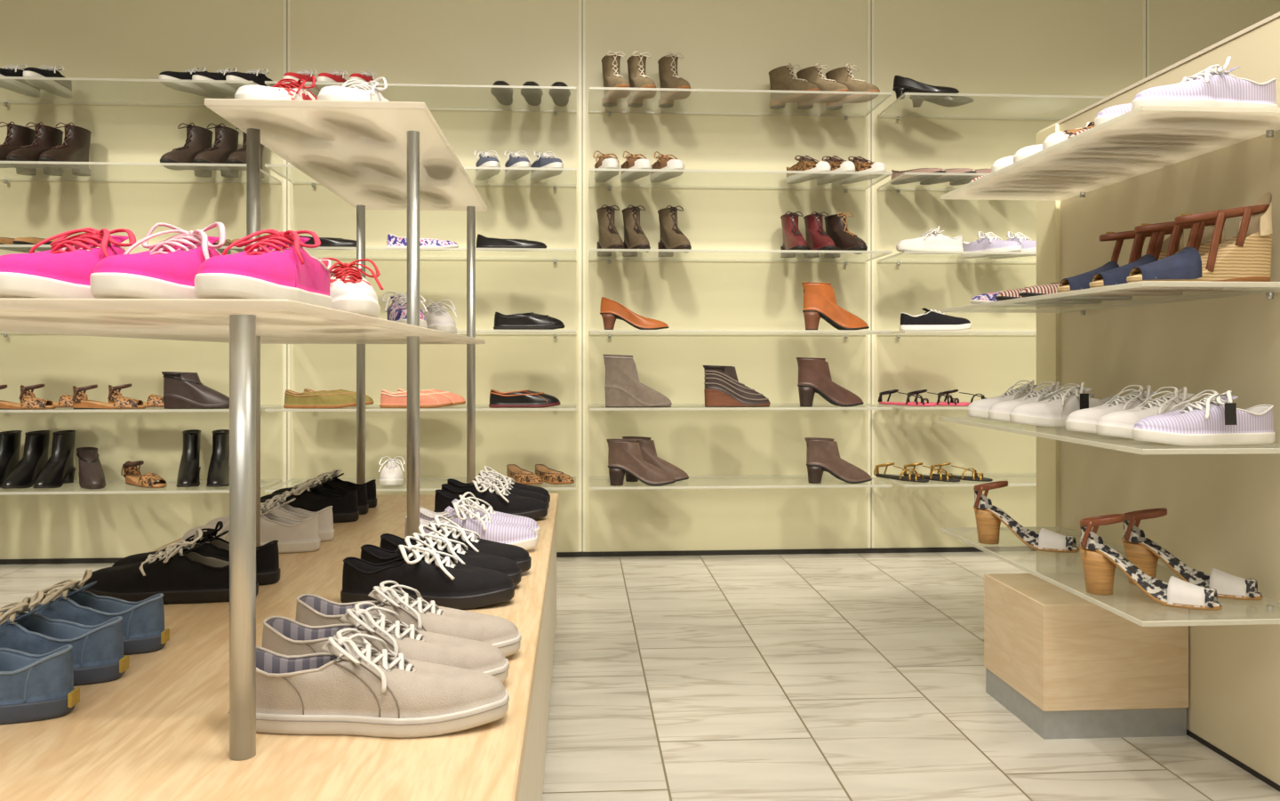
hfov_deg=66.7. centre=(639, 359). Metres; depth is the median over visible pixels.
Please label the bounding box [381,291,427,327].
sneaker
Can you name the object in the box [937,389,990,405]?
sandal
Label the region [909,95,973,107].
pump
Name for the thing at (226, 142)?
boot
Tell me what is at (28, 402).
sandal
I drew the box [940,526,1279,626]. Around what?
display shelf
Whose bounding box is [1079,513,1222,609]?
sandal
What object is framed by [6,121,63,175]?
boot
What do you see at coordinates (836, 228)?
boot
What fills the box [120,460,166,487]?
sandal
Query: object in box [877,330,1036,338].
wall shelf
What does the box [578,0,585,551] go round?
trim
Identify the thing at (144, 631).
sneaker
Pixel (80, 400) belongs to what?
sandal
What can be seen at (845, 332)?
wall shelf
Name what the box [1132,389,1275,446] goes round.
sneaker
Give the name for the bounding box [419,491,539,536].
sneaker
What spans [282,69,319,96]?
sneaker
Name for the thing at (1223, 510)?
wall
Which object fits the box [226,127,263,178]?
boot
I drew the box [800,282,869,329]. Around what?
boot
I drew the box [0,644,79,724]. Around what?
sneaker
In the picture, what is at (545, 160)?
sneaker
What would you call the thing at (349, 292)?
sneaker
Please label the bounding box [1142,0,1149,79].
trim
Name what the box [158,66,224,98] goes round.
shoe
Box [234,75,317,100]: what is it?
sneaker
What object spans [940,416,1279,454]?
display shelf
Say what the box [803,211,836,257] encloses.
boot
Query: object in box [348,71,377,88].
sneaker
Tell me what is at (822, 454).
boot
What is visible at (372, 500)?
sneaker
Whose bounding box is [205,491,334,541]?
sneaker
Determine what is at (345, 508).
sneaker
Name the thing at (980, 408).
sneaker
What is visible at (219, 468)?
boot
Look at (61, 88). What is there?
shoe
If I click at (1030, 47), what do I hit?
wall
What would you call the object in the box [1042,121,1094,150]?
sneaker
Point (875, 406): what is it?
wall shelf
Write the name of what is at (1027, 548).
baseboard
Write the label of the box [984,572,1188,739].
plinth
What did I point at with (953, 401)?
sandal
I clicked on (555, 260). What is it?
wall shelf
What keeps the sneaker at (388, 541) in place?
on the wooden display table
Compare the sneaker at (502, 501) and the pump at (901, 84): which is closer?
the sneaker at (502, 501)
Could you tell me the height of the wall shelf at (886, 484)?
0.022 m
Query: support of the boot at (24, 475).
on the wall shelf at (276, 480)
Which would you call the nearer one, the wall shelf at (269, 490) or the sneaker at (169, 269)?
the sneaker at (169, 269)
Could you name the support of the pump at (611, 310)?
on the wall shelf at (845, 332)
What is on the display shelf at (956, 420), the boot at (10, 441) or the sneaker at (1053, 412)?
the sneaker at (1053, 412)
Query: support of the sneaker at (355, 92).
on the display rack
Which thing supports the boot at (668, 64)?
on the wall shelf at (889, 94)
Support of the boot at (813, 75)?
on the wall shelf at (889, 94)
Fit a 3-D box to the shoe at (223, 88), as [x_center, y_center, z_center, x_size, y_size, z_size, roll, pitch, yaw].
[-1.472,-0.990,3.438,0.095,0.092,0.252,0,0,25]
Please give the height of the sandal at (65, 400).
0.083 m
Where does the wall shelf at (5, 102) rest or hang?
attached to the wall at (1030, 47)
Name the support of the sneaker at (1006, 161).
on the display shelf at (1144, 139)
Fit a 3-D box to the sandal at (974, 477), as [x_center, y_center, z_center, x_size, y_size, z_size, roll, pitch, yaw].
[1.190,0.415,3.609,0.240,0.057,0.075,0,0,44]
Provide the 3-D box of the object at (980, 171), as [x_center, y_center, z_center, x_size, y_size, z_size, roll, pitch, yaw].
[1.251,-0.689,3.612,0.079,0.054,0.241,0,0,-33]
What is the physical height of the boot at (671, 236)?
0.176 m
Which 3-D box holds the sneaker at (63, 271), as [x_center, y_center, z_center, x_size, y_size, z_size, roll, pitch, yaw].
[-0.580,-0.097,1.015,0.093,0.089,0.261,0,0,4]
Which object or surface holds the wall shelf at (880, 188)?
attached to the wall at (1030, 47)
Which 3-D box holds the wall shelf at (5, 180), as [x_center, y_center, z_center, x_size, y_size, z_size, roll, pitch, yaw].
[-1.852,-0.651,3.423,1.060,0.022,0.318,0,0,-4]
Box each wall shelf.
[0,76,256,106]
[0,160,280,183]
[0,244,246,255]
[0,331,20,336]
[0,404,280,412]
[0,478,280,495]
[264,80,576,115]
[264,164,576,190]
[264,403,576,411]
[264,476,576,492]
[304,247,576,263]
[456,329,576,337]
[588,87,892,119]
[588,168,892,192]
[588,248,892,265]
[588,329,892,338]
[588,403,892,410]
[588,474,892,489]
[877,92,1108,120]
[877,172,990,193]
[877,250,1036,265]
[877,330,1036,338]
[877,402,967,409]
[880,472,1036,487]
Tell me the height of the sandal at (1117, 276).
0.134 m
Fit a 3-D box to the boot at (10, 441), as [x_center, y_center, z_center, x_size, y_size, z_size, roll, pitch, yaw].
[-2.241,0.350,3.391,0.076,0.187,0.246,0,0,-3]
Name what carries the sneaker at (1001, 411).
on the display shelf at (956, 420)
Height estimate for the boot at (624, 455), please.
0.162 m
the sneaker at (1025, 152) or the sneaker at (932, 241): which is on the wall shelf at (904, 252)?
the sneaker at (932, 241)
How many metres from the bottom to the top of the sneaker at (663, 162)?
0.096 m
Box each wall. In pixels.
[0,0,1279,559]
[1036,11,1279,791]
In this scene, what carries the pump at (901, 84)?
on the wall shelf at (879, 115)
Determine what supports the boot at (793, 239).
on the wall shelf at (885, 252)
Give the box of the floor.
[0,551,1279,800]
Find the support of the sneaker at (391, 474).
on the wall shelf at (269, 490)
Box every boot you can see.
[0,120,36,175]
[0,430,22,487]
[0,430,50,488]
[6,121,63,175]
[32,430,76,487]
[39,122,91,175]
[76,447,105,488]
[160,122,213,177]
[161,371,229,408]
[176,429,201,487]
[193,123,239,177]
[206,429,229,487]
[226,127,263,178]
[596,204,623,256]
[601,50,630,107]
[603,354,671,407]
[606,439,675,486]
[621,204,650,256]
[622,436,688,481]
[626,51,656,107]
[657,51,691,108]
[657,205,691,256]
[702,365,770,407]
[768,62,819,109]
[780,211,807,257]
[795,357,863,407]
[796,63,848,109]
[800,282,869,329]
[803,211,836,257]
[804,437,871,483]
[824,211,867,258]
[825,64,879,110]
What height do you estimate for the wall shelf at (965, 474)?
0.022 m
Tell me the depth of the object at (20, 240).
3.31 m
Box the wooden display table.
[0,493,558,800]
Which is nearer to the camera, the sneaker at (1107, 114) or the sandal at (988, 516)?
the sneaker at (1107, 114)
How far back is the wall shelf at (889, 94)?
3.44 m
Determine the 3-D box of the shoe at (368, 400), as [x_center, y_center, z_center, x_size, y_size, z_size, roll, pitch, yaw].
[-1.085,0.138,3.498,0.251,0.064,0.079,0,0,-4]
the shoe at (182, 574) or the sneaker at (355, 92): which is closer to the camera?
the shoe at (182, 574)
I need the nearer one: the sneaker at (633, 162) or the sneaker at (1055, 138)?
the sneaker at (1055, 138)
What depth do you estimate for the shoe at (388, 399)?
3.37 m
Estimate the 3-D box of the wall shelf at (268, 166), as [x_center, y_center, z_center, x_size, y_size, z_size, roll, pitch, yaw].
[-0.757,-0.651,3.493,1.055,0.022,0.318,0,0,-4]
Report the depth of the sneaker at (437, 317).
2.28 m
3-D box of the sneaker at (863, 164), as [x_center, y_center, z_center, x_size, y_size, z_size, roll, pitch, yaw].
[0.813,-0.709,3.584,0.093,0.093,0.251,0,0,-27]
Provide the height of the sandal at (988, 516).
0.144 m
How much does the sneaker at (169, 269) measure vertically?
0.095 m
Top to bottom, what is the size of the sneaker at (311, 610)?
0.088 m
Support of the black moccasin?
on the wall shelf at (282, 408)
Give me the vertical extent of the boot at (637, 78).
0.174 m
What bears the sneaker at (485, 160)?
on the wall shelf at (268, 166)
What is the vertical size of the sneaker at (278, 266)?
0.089 m
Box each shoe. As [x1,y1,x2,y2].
[0,64,40,97]
[23,64,71,98]
[82,528,258,604]
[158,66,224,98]
[192,67,237,97]
[225,68,276,89]
[283,389,356,407]
[303,388,373,405]
[379,389,452,407]
[396,388,465,406]
[899,307,971,330]
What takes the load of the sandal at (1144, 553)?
on the display shelf at (1269, 608)
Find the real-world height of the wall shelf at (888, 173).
0.022 m
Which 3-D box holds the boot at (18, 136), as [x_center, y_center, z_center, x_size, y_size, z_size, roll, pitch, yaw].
[-2.209,-0.746,3.393,0.075,0.166,0.255,0,0,9]
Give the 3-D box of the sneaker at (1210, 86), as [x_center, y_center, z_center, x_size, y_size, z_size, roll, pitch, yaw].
[0.952,-0.454,1.639,0.251,0.094,0.092,0,0,-7]
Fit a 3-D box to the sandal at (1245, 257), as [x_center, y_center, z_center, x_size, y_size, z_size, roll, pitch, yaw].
[0.951,-0.205,1.654,0.249,0.160,0.080,0,0,-4]
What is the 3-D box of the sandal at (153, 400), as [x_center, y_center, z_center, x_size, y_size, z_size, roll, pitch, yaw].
[-1.764,0.128,3.454,0.239,0.083,0.077,0,0,-4]
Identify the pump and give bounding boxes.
[600,296,668,329]
[892,75,959,99]
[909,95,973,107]
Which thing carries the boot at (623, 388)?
on the wall shelf at (875, 406)
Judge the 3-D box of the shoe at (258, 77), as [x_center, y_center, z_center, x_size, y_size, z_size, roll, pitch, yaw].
[-1.365,-0.990,3.445,0.095,0.092,0.252,0,0,21]
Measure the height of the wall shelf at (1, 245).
0.022 m
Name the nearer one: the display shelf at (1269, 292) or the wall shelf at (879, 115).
the display shelf at (1269, 292)
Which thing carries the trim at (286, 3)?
attached to the wall at (1030, 47)
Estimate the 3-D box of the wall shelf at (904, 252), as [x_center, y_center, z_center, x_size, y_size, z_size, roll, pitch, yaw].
[1.454,-0.372,3.634,1.055,0.022,0.318,0,0,-4]
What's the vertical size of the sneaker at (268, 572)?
0.095 m
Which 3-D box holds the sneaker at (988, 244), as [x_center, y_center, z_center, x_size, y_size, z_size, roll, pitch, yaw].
[1.302,-0.430,3.616,0.092,0.094,0.251,0,0,-36]
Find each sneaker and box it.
[0,227,135,298]
[0,568,169,655]
[0,589,128,685]
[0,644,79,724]
[89,222,225,298]
[112,520,280,585]
[181,499,320,553]
[194,229,331,308]
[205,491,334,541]
[227,627,509,737]
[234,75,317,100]
[260,473,368,514]
[260,479,359,522]
[262,601,509,682]
[272,469,377,508]
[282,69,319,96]
[295,580,521,656]
[316,70,348,90]
[316,77,388,101]
[320,257,383,318]
[340,536,514,609]
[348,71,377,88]
[360,524,521,585]
[378,456,405,485]
[379,514,531,572]
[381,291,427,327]
[404,498,537,550]
[419,299,457,334]
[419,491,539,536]
[433,475,547,519]
[441,471,549,508]
[447,465,550,501]
[473,150,501,180]
[504,151,531,180]
[530,151,563,181]
[592,151,619,182]
[620,151,652,182]
[649,151,684,183]
[785,155,830,183]
[816,155,855,184]
[837,156,886,184]
[896,225,963,254]
[960,231,1021,258]
[967,380,1063,418]
[988,381,1095,422]
[989,231,1036,258]
[991,155,1014,173]
[1009,382,1121,427]
[1013,121,1089,162]
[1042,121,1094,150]
[1065,384,1188,433]
[1094,76,1187,126]
[1096,386,1194,439]
[1131,56,1277,109]
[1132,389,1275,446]
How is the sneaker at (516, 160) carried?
on the wall shelf at (268, 166)
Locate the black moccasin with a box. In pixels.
[488,389,560,407]
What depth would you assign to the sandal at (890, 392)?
3.58 m
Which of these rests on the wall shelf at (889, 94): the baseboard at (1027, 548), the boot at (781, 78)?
the boot at (781, 78)
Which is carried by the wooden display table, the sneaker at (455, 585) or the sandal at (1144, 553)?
the sneaker at (455, 585)
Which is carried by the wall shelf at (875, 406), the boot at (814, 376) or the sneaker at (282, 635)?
the boot at (814, 376)
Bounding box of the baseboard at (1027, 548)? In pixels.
[0,545,1036,564]
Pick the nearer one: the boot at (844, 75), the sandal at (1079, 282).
the sandal at (1079, 282)
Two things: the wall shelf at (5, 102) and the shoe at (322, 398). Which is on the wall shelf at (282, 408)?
the shoe at (322, 398)
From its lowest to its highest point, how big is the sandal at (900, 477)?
0.057 m
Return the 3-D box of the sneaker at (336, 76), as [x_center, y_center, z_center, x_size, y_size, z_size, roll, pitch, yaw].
[-1.085,-0.991,3.463,0.096,0.094,0.253,0,0,5]
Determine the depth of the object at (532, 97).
3.47 m
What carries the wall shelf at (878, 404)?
attached to the wall at (1030, 47)
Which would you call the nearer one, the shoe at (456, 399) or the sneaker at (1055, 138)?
the sneaker at (1055, 138)
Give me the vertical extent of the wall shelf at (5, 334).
0.022 m
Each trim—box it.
[283,0,290,487]
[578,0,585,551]
[867,0,873,547]
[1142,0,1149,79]
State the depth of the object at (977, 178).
2.31 m
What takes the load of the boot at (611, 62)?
on the wall shelf at (889, 94)
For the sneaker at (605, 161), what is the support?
on the wall shelf at (888, 173)
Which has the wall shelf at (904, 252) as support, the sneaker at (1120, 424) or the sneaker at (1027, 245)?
the sneaker at (1027, 245)
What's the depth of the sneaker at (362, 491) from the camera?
2.25 m
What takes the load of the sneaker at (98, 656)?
on the wooden display table
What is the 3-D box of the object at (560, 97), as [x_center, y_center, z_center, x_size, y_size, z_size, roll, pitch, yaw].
[-0.288,-0.971,3.514,0.079,0.054,0.251,0,0,-3]
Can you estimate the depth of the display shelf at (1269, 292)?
1.84 m
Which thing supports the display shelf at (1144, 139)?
attached to the wall at (1223, 510)
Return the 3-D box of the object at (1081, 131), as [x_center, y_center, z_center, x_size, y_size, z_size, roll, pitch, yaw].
[0.939,-0.434,1.854,0.241,0.054,0.079,0,0,0]
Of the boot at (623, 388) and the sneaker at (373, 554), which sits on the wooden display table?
the sneaker at (373, 554)
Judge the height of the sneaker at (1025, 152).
0.094 m
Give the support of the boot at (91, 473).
on the wall shelf at (276, 480)
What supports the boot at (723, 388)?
on the wall shelf at (875, 406)
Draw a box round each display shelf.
[940,104,1279,200]
[940,280,1279,315]
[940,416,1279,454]
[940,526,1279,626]
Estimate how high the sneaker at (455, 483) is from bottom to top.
0.095 m
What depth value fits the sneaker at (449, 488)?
2.27 m
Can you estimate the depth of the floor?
2.17 m
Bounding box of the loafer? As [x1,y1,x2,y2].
[493,312,564,329]
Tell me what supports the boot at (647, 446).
on the wall shelf at (886, 484)
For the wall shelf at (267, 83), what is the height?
0.022 m
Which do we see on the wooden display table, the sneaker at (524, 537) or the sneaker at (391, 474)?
the sneaker at (524, 537)
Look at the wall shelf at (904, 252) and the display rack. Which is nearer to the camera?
the display rack
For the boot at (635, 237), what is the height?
0.176 m
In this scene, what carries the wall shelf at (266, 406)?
attached to the wall at (1030, 47)
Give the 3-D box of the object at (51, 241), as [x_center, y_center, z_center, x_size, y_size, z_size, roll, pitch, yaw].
[-1.996,-0.410,3.405,0.079,0.054,0.251,0,0,3]
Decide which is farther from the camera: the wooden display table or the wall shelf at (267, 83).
the wall shelf at (267, 83)
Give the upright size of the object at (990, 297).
0.054 m
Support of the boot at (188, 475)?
on the wall shelf at (276, 480)
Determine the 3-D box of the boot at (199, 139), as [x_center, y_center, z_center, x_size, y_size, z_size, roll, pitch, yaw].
[-1.600,-0.748,3.432,0.075,0.172,0.255,0,0,10]
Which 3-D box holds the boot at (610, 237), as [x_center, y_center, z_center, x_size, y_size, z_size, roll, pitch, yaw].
[-0.109,-0.472,3.527,0.075,0.176,0.255,0,0,-16]
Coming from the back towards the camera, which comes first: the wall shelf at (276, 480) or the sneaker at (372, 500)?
the wall shelf at (276, 480)
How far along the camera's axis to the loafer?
3.39 m
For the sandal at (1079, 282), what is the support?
on the display shelf at (1269, 292)
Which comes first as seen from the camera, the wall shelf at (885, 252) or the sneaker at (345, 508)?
the sneaker at (345, 508)
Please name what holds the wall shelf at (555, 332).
attached to the wall at (1030, 47)
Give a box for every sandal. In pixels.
[0,384,55,409]
[19,384,72,407]
[72,384,146,408]
[107,383,163,407]
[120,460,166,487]
[873,462,928,482]
[877,389,935,406]
[902,462,959,481]
[906,389,967,406]
[929,462,992,481]
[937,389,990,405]
[973,480,1079,552]
[1056,229,1183,295]
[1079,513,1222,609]
[1088,219,1224,291]
[1121,507,1263,599]
[1126,192,1272,283]
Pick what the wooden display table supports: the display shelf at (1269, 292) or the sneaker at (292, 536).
the sneaker at (292, 536)
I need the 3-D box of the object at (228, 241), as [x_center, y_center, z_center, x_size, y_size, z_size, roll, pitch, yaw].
[-1.492,-0.410,3.437,0.079,0.054,0.251,0,0,-11]
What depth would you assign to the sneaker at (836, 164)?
3.54 m
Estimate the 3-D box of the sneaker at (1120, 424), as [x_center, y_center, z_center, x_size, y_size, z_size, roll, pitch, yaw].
[0.949,0.097,1.764,0.252,0.094,0.095,0,0,-7]
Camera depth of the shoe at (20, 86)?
3.39 m
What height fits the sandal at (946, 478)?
0.057 m
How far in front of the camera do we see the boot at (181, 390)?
3.32 m
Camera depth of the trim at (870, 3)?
3.76 m
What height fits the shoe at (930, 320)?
0.082 m
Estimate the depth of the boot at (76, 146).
3.42 m
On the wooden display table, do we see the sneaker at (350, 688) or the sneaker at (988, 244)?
the sneaker at (350, 688)
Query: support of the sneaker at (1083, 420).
on the display shelf at (956, 420)
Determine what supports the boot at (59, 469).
on the wall shelf at (276, 480)
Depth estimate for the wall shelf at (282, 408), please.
3.34 m
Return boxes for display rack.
[0,98,487,759]

